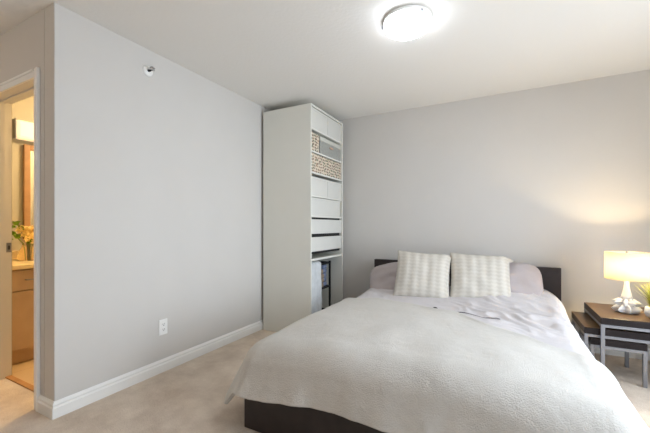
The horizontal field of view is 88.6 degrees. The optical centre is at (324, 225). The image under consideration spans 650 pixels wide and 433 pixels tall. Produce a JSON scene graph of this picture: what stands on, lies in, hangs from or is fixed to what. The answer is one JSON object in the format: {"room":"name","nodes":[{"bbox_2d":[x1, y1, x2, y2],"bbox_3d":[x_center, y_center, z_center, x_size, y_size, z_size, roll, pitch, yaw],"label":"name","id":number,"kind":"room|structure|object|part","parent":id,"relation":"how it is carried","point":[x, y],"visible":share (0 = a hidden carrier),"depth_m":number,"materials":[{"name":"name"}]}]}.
{"room":"bedroom","nodes":[
{"label":"bedroom","id":0,"kind":"room"},
{"bbox_2d":[0,8,44,396],"bbox_3d":[-2.352,-0.094,2.422,1.550,2.440,0.115,0,0,28],"label":"wall","id":1,"kind":"structure","parent":0,"point":[22,47],"depth_m":2.04,"materials":[{"name":"paint"}]},
{"bbox_2d":[0,79,33,379],"bbox_3d":[-2.068,0.099,2.277,0.738,2.055,0.126,0,0,28],"label":"door","id":2,"kind":"structure","parent":1,"relation":"in","point":[25,90],"depth_m":2.47,"materials":[{"name":"paint"}]},
{"bbox_3d":[-2.357,0.161,2.484,0.005,0.070,0.029,0,0,28],"label":"strike plate","id":3,"kind":"part","parent":2,"relation":"part of","materials":[{"name":"metal"}]},
{"bbox_2d":[5,375,33,391],"bbox_3d":[-2.047,1.123,2.316,0.708,0.011,0.037,0,0,28],"label":"threshold","id":4,"kind":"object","parent":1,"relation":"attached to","point":[14,379],"depth_m":2.38,"materials":[{"name":"brown wood"}]},
{"bbox_2d":[0,67,39,411],"bbox_3d":[-2.101,0.080,2.214,0.812,2.092,0.019,0,0,28],"label":"trim","id":5,"kind":"structure","parent":1,"relation":"attached to","point":[31,74],"depth_m":2.02,"materials":[{"name":"white paint"}]},
{"bbox_2d":[37,395,53,419],"bbox_3d":[-1.659,1.077,1.982,0.186,0.097,0.016,0,0,28],"label":"baseboard","id":6,"kind":"structure","parent":1,"relation":"attached to","point":[44,405],"depth_m":1.98,"materials":[{"name":"white paint"}]},
{"bbox_2d":[12,96,33,250],"bbox_3d":[-2.691,-0.094,3.846,0.120,2.440,2.085,0,0,28],"label":"wall","id":7,"kind":"structure","parent":0,"point":[23,110],"depth_m":3.21,"materials":[{"name":"paint"}]},
{"bbox_2d":[12,118,33,141],"bbox_3d":[-2.717,-0.914,3.534,0.125,0.190,0.922,0,0,28],"label":"vanity light","id":8,"kind":"object","parent":7,"relation":"attached to","point":[21,130],"visible":0.3,"depth_m":3.15,"materials":[{"name":"white glass"}]},
{"bbox_2d":[23,144,33,238],"bbox_3d":[-2.730,-0.334,3.606,0.035,0.920,0.845,0,0,28],"label":"wall mirror","id":9,"kind":"object","parent":7,"relation":"attached to","point":[28,150],"visible":0.24,"depth_m":3.25,"materials":[{"name":"brown wood"}]},
{"bbox_3d":[-2.738,-0.334,3.610,0.014,0.820,0.745,0,0,28],"label":"mirror pane","id":10,"kind":"part","parent":9,"relation":"part of","materials":[{"name":"clear glass"}]},
{"bbox_2d":[45,3,269,400],"bbox_3d":[-0.968,-0.094,3.254,0.120,2.440,2.880,0,0,28],"label":"wall","id":11,"kind":"structure","parent":0,"point":[154,184],"depth_m":2.39,"materials":[{"name":"paint"}]},
{"bbox_2d":[143,65,155,76],"bbox_3d":[-1.283,-1.149,2.452,0.072,0.080,0.080,0,0,28],"label":"sprinkler","id":12,"kind":"object","parent":11,"relation":"attached to","point":[148,71],"visible":1,"depth_m":2.45,"materials":[{"name":"white metal"}]},
{"bbox_2d":[52,320,262,419],"bbox_3d":[-0.939,1.077,3.162,0.016,0.097,2.776,0,0,28],"label":"baseboard","id":13,"kind":"structure","parent":11,"relation":"attached to","point":[63,406],"depth_m":2.42,"materials":[{"name":"white paint"}]},
{"bbox_2d":[159,318,166,335],"bbox_3d":[-1.252,0.781,2.579,0.009,0.120,0.072,0,0,28],"label":"electrical outlet","id":14,"kind":"object","parent":11,"relation":"attached to","point":[162,323],"visible":1,"depth_m":2.57,"materials":[{"name":"white plastic"}]},
{"bbox_2d":[0,0,649,119],"bbox_3d":[-0.833,-1.364,1.079,6.050,0.100,6.600,0,0,28],"label":"ceiling","id":15,"kind":"structure","parent":0,"point":[337,57],"depth_m":2.41,"materials":[{"name":"white paint"}]},
{"bbox_2d":[382,5,431,40],"bbox_3d":[0.522,-1.267,2.120,0.304,0.094,0.307,0,0,28],"label":"ceiling light","id":16,"kind":"object","parent":15,"relation":"attached to","point":[408,22],"visible":1,"depth_m":2.04,"materials":[{"name":"white glass"}]},
{"bbox_3d":[0.522,-1.296,2.116,0.300,0.036,0.300,0,0,28],"label":"plate","id":17,"kind":"part","parent":16,"relation":"part of","materials":[{"name":"white glass"}]},
{"bbox_2d":[0,329,649,432],"bbox_3d":[-0.811,1.176,1.068,6.000,0.100,6.600,0,0,28],"label":"floor","id":18,"kind":"structure","parent":0,"point":[188,397],"depth_m":2.12,"materials":[{"name":"beige carpet"}]},
{"bbox_2d":[12,251,33,364],"bbox_3d":[-2.486,0.682,3.360,0.685,0.892,1.372,0,0,28],"label":"vanity cabinet","id":19,"kind":"object","parent":18,"relation":"on","point":[22,271],"visible":0.05,"depth_m":2.73,"materials":[{"name":"brown wood"}]},
{"bbox_3d":[-2.447,0.444,2.787,0.020,0.165,0.330,0,0,28],"label":"drawer","id":20,"kind":"part","parent":19,"relation":"part of","materials":[{"name":"brown wood"}]},
{"bbox_3d":[-2.447,0.770,2.787,0.020,0.472,0.330,0,0,28],"label":"door","id":21,"kind":"part","parent":19,"relation":"part of","materials":[{"name":"brown wood"}]},
{"bbox_2d":[12,251,33,269],"bbox_3d":[-2.491,0.293,3.363,0.675,0.115,1.372,0,0,28],"label":"countertop","id":22,"kind":"structure","parent":19,"relation":"on","point":[16,265],"depth_m":2.81,"materials":[{"name":"beige stone"}]},
{"bbox_2d":[12,221,33,260],"bbox_3d":[-2.721,0.135,3.054,0.287,0.361,0.395,0,0,11],"label":"flower vase","id":23,"kind":"object","parent":22,"relation":"on","point":[26,253],"visible":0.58,"depth_m":3.02,"materials":[{"name":"clear glass"}]},
{"bbox_3d":[-2.754,0.041,3.034,0.103,0.105,0.103,0,0,28],"label":"flower","id":24,"kind":"part","parent":23,"relation":"part of","materials":[{"name":"green plant"}]},
{"bbox_3d":[-2.710,0.051,3.062,0.104,0.099,0.104,0,0,28],"label":"flower","id":25,"kind":"part","parent":23,"relation":"part of","materials":[{"name":"yellow plant"}]},
{"bbox_3d":[-2.640,0.109,2.990,0.104,0.103,0.100,0,0,28],"label":"flower","id":26,"kind":"part","parent":23,"relation":"part of","materials":[{"name":"yellow plant"}]},
{"bbox_2d":[263,103,342,331],"bbox_3d":[-0.227,-0.054,3.813,0.597,2.360,0.765,0,0,28],"label":"shelving unit","id":27,"kind":"object","parent":18,"relation":"on","point":[293,237],"visible":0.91,"depth_m":3.49,"materials":[{"name":"white wood"}]},
{"bbox_3d":[-0.402,-0.054,3.482,0.597,2.360,0.018,0,0,28],"label":"panel","id":28,"kind":"part","parent":27,"relation":"part of","materials":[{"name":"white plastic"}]},
{"bbox_2d":[312,132,318,152],"bbox_3d":[-0.326,-0.866,3.557,0.500,0.186,0.176,0,0,28],"label":"storage box","id":29,"kind":"object","parent":27,"relation":"on","point":[315,137],"visible":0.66,"depth_m":3.45,"materials":[{"name":"wicker"}]},
{"bbox_2d":[312,107,327,134],"bbox_3d":[-0.280,-1.107,3.643,0.506,0.206,0.376,0,0,28],"label":"storage box","id":30,"kind":"object","parent":27,"relation":"on","point":[319,120],"visible":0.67,"depth_m":3.53,"materials":[{"name":"white"}]},
{"bbox_2d":[312,176,327,197],"bbox_3d":[-0.280,-0.411,3.643,0.506,0.192,0.376,0,0,28],"label":"storage box","id":31,"kind":"object","parent":27,"relation":"on","point":[319,186],"visible":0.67,"depth_m":3.53,"materials":[{"name":"white"}]},
{"bbox_2d":[320,261,330,309],"bbox_3d":[-0.219,0.725,3.713,0.375,0.647,0.520,0,0,28],"label":"wire rack","id":32,"kind":"object","parent":27,"relation":"on","point":[322,262],"visible":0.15,"depth_m":3.84,"materials":[{"name":"metal"}]},
{"bbox_2d":[312,261,321,313],"bbox_3d":[-0.138,0.678,3.516,0.135,0.600,0.263,0,0,28],"label":"garment","id":33,"kind":"object","parent":32,"relation":"hanging from","point":[316,265],"visible":0.64,"depth_m":3.51,"materials":[{"name":"grey fabric"}]},
{"bbox_2d":[321,269,323,286],"bbox_3d":[-0.171,0.587,3.772,0.308,0.198,0.127,0,0,28],"label":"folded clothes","id":34,"kind":"object","parent":32,"relation":"in","point":[322,274],"visible":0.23,"depth_m":3.73,"materials":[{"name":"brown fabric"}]},
{"bbox_2d":[321,264,326,285],"bbox_3d":[-0.131,0.565,3.883,0.307,0.243,0.090,0,0,28],"label":"folded clothes","id":35,"kind":"object","parent":32,"relation":"in","point":[323,267],"visible":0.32,"depth_m":3.81,"materials":[{"name":"blue fabric"}]},
{"bbox_3d":[0.055,0.725,3.851,0.020,0.647,0.020,0,0,28],"label":"post","id":36,"kind":"part","parent":32,"relation":"part of","materials":[{"name":"metal"}]},
{"bbox_2d":[312,197,339,216],"bbox_3d":[-0.206,-0.201,3.784,0.506,0.184,0.694,0,0,28],"label":"storage box","id":37,"kind":"object","parent":27,"relation":"on","point":[320,207],"visible":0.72,"depth_m":3.65,"materials":[{"name":"white"}]},
{"bbox_2d":[312,153,340,179],"bbox_3d":[-0.200,-0.651,3.796,0.500,0.190,0.717,0,0,28],"label":"storage box","id":38,"kind":"object","parent":27,"relation":"on","point":[321,165],"visible":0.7,"depth_m":3.65,"materials":[{"name":"wicker"}]},
{"bbox_2d":[312,253,340,260],"bbox_3d":[-0.229,0.347,3.813,0.576,0.022,0.728,0,0,28],"label":"shelf","id":39,"kind":"object","parent":27,"relation":"attached to","point":[318,256],"depth_m":3.79,"materials":[{"name":"white wood"}]},
{"bbox_2d":[312,215,340,218],"bbox_3d":[-0.229,-0.099,3.813,0.576,0.018,0.728,0,0,28],"label":"shelf","id":40,"kind":"object","parent":27,"relation":"attached to","point":[313,217],"depth_m":3.64,"materials":[{"name":"white wood"}]},
{"bbox_2d":[312,195,340,200],"bbox_3d":[-0.229,-0.306,3.813,0.576,0.015,0.728,0,0,28],"label":"shelf","id":41,"kind":"object","parent":27,"relation":"attached to","point":[312,195],"depth_m":3.64,"materials":[{"name":"white wood"}]},
{"bbox_2d":[312,171,340,181],"bbox_3d":[-0.229,-0.547,3.813,0.576,0.018,0.728,0,0,28],"label":"shelf","id":42,"kind":"object","parent":27,"relation":"attached to","point":[318,175],"depth_m":3.69,"materials":[{"name":"white wood"}]},
{"bbox_2d":[312,150,340,162],"bbox_3d":[-0.229,-0.763,3.813,0.576,0.018,0.728,0,0,28],"label":"shelf","id":43,"kind":"object","parent":27,"relation":"attached to","point":[314,152],"depth_m":3.67,"materials":[{"name":"white wood"}]},
{"bbox_2d":[312,127,340,143],"bbox_3d":[-0.229,-0.995,3.813,0.576,0.018,0.728,0,0,28],"label":"shelf","id":44,"kind":"object","parent":27,"relation":"attached to","point":[314,130],"depth_m":3.68,"materials":[{"name":"white wood"}]},
{"bbox_3d":[0.018,0.190,3.683,0.018,0.148,0.723,0,0,28],"label":"drawer","id":45,"kind":"part","parent":27,"relation":"part of","materials":[{"name":"white wood"}]},
{"bbox_3d":[0.018,0.005,3.683,0.018,0.151,0.723,0,0,28],"label":"drawer","id":46,"kind":"part","parent":27,"relation":"part of","materials":[{"name":"white wood"}]},
{"bbox_3d":[-0.227,-1.225,3.813,0.597,0.018,0.729,0,0,28],"label":"panel","id":47,"kind":"part","parent":27,"relation":"part of","materials":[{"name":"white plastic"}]},
{"bbox_3d":[-0.053,-0.054,4.143,0.597,2.360,0.018,0,0,28],"label":"panel","id":48,"kind":"part","parent":27,"relation":"part of","materials":[{"name":"white wood"}]},
{"bbox_2d":[319,136,340,160],"bbox_3d":[-0.148,-0.866,3.885,0.508,0.186,0.511,0,0,28],"label":"storage box","id":49,"kind":"object","parent":27,"relation":"on","point":[328,148],"visible":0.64,"depth_m":3.74,"materials":[{"name":"grey plastic"}]},
{"bbox_3d":[-0.151,-0.936,3.887,0.500,0.045,0.511,0,0,28],"label":"lid","id":50,"kind":"part","parent":49,"relation":"part of","materials":[{"name":"white plastic"}]},
{"bbox_2d":[328,117,340,141],"bbox_3d":[-0.110,-1.107,3.965,0.506,0.206,0.346,0,0,28],"label":"storage box","id":51,"kind":"object","parent":27,"relation":"on","point":[334,129],"visible":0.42,"depth_m":3.85,"materials":[{"name":"white"}]},
{"bbox_2d":[328,180,340,199],"bbox_3d":[-0.110,-0.411,3.965,0.506,0.192,0.346,0,0,28],"label":"storage box","id":52,"kind":"object","parent":27,"relation":"on","point":[334,189],"visible":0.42,"depth_m":3.85,"materials":[{"name":"white"}]},
{"bbox_2d":[244,259,595,432],"bbox_3d":[0.841,0.752,2.452,1.762,0.747,2.248,0,0,28],"label":"bed","id":53,"kind":"object","parent":18,"relation":"on","point":[261,417],"visible":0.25,"depth_m":1.75,"materials":[{"name":"black wood"}]},
{"bbox_3d":[0.332,0.971,1.475,1.750,0.310,0.045,0,0,28],"label":"footboard","id":54,"kind":"part","parent":53,"relation":"part of","materials":[{"name":"black wood"}]},
{"bbox_2d":[369,262,449,289],"bbox_3d":[0.858,0.538,3.454,0.819,0.398,0.361,0,0,18],"label":"pillow","id":55,"kind":"object","parent":53,"relation":"on","point":[383,276],"visible":0.25,"depth_m":3.47,"materials":[{"name":"fabric"}]},
{"bbox_2d":[224,298,649,432],"bbox_3d":[0.570,0.819,2.001,2.032,0.489,1.467,0,0,28],"label":"blanket","id":56,"kind":"object","parent":53,"relation":"on","point":[384,365],"visible":1,"depth_m":1.51,"materials":[{"name":"white fabric"}]},
{"bbox_3d":[1.355,0.752,3.424,1.762,0.747,0.050,0,0,28],"label":"headboard","id":57,"kind":"part","parent":53,"relation":"part of","materials":[{"name":"black wood"}]},
{"bbox_2d":[357,286,587,355],"bbox_3d":[0.910,0.791,2.528,1.866,0.490,1.916,0,0,28],"label":"sheet","id":58,"kind":"object","parent":53,"relation":"on","point":[542,318],"visible":0.24,"depth_m":2.55,"materials":[{"name":"grey fabric"}]},
{"bbox_2d":[393,250,450,297],"bbox_3d":[0.931,0.464,3.131,0.561,0.445,0.260,0,0,18],"label":"cushion","id":59,"kind":"object","parent":58,"relation":"on","point":[418,274],"visible":0.96,"depth_m":3.08,"materials":[{"name":"white fabric"}]},
{"bbox_2d":[450,252,514,297],"bbox_3d":[1.425,0.466,2.994,0.598,0.430,0.263,0,0,14],"label":"cushion","id":60,"kind":"object","parent":53,"relation":"on","point":[472,276],"visible":0.91,"depth_m":2.95,"materials":[{"name":"white fabric"}]},
{"bbox_2d":[509,262,543,295],"bbox_3d":[1.584,0.518,3.096,0.745,0.355,0.352,0,0,25],"label":"pillow","id":61,"kind":"object","parent":53,"relation":"on","point":[525,278],"visible":0.2,"depth_m":2.94,"materials":[{"name":"grey fabric"}]},
{"bbox_3d":[0.845,0.826,2.447,1.680,0.280,2.143,0,0,28],"label":"mattress","id":62,"kind":"part","parent":53,"relation":"part of","materials":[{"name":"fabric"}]},
{"bbox_2d":[571,311,649,347],"bbox_3d":[2.291,0.935,2.549,0.580,0.382,0.512,0,0,28],"label":"table","id":63,"kind":"object","parent":18,"relation":"on","point":[586,324],"visible":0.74,"depth_m":2.42,"materials":[{"name":"brown wood"}]},
{"bbox_3d":[1.930,0.959,2.463,0.023,0.334,0.023,0,0,28],"label":"leg","id":64,"kind":"part","parent":63,"relation":"part of","materials":[{"name":"metal"}]},
{"bbox_3d":[2.291,0.803,2.549,0.580,0.020,0.512,0,0,28],"label":"frame","id":65,"kind":"part","parent":63,"relation":"part of","materials":[{"name":"metal"}]},
{"bbox_2d":[579,330,647,387],"bbox_3d":[2.191,0.975,2.558,0.315,0.303,0.400,0,0,28],"label":"table","id":66,"kind":"object","parent":18,"relation":"on","point":[641,348],"visible":0.56,"depth_m":2.37,"materials":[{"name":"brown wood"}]},
{"bbox_3d":[1.973,0.999,2.459,0.023,0.254,0.023,0,0,28],"label":"leg","id":67,"kind":"part","parent":66,"relation":"part of","materials":[{"name":"metal"}]},
{"bbox_3d":[2.191,0.882,2.558,0.315,0.020,0.400,0,0,28],"label":"frame","id":68,"kind":"part","parent":66,"relation":"part of","materials":[{"name":"metal"}]},
{"bbox_3d":[2.408,0.999,2.656,0.023,0.254,0.023,0,0,28],"label":"leg","id":69,"kind":"part","parent":66,"relation":"part of","materials":[{"name":"metal"}]},
{"bbox_3d":[2.232,0.999,2.323,0.023,0.254,0.023,0,0,28],"label":"leg","id":70,"kind":"part","parent":66,"relation":"part of","materials":[{"name":"metal"}]},
{"bbox_2d":[584,302,649,365],"bbox_3d":[2.377,0.891,2.488,0.610,0.470,0.550,0,0,28],"label":"table","id":71,"kind":"object","parent":18,"relation":"on","point":[604,315],"visible":0.74,"depth_m":2.39,"materials":[{"name":"brown wood"}]},
{"bbox_3d":[1.994,0.915,2.392,0.023,0.422,0.023,0,0,28],"label":"leg","id":72,"kind":"part","parent":71,"relation":"part of","materials":[{"name":"metal"}]},
{"bbox_3d":[2.377,0.715,2.488,0.610,0.020,0.550,0,0,28],"label":"frame","id":73,"kind":"part","parent":71,"relation":"part of","materials":[{"name":"metal"}]},
{"bbox_2d":[604,251,649,313],"bbox_3d":[2.286,0.423,2.524,0.260,0.466,0.260,0,0,28],"label":"table lamp","id":74,"kind":"object","parent":71,"relation":"on","point":[626,266],"visible":1,"depth_m":2.46,"materials":[{"name":"white ceramic"}]},
{"bbox_3d":[2.286,0.301,2.524,0.260,0.206,0.260,0,0,28],"label":"lamp shade","id":75,"kind":"part","parent":74,"relation":"part of","materials":[{"name":"fabric"}]},
{"bbox_2d":[631,282,649,317],"bbox_3d":[2.341,0.529,2.369,0.358,0.254,0.343,0,0,28],"label":"potted grass","id":76,"kind":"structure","parent":71,"relation":"on","point":[647,308],"depth_m":2.38,"materials":[{"name":"plant"}]},
{"bbox_2d":[644,305,649,317],"bbox_3d":[2.354,0.617,2.375,0.112,0.078,0.112,0,0,28],"label":"pot","id":77,"kind":"object","parent":71,"relation":"on","point":[647,308],"depth_m":2.38,"materials":[{"name":"white ceramic"}]},
{"bbox_2d":[338,69,649,348],"bbox_3d":[1.543,-0.094,3.488,4.100,2.440,0.120,0,0,28],"label":"wall","id":78,"kind":"structure","parent":0,"point":[558,175],"depth_m":3.26,"materials":[{"name":"paint"}]},
{"bbox_2d":[583,340,649,360],"bbox_3d":[1.465,1.077,3.453,3.964,0.097,0.016,0,0,28],"label":"baseboard","id":79,"kind":"structure","parent":78,"relation":"attached to","point":[597,350],"depth_m":2.87,"materials":[{"name":"white paint"}]}
]}

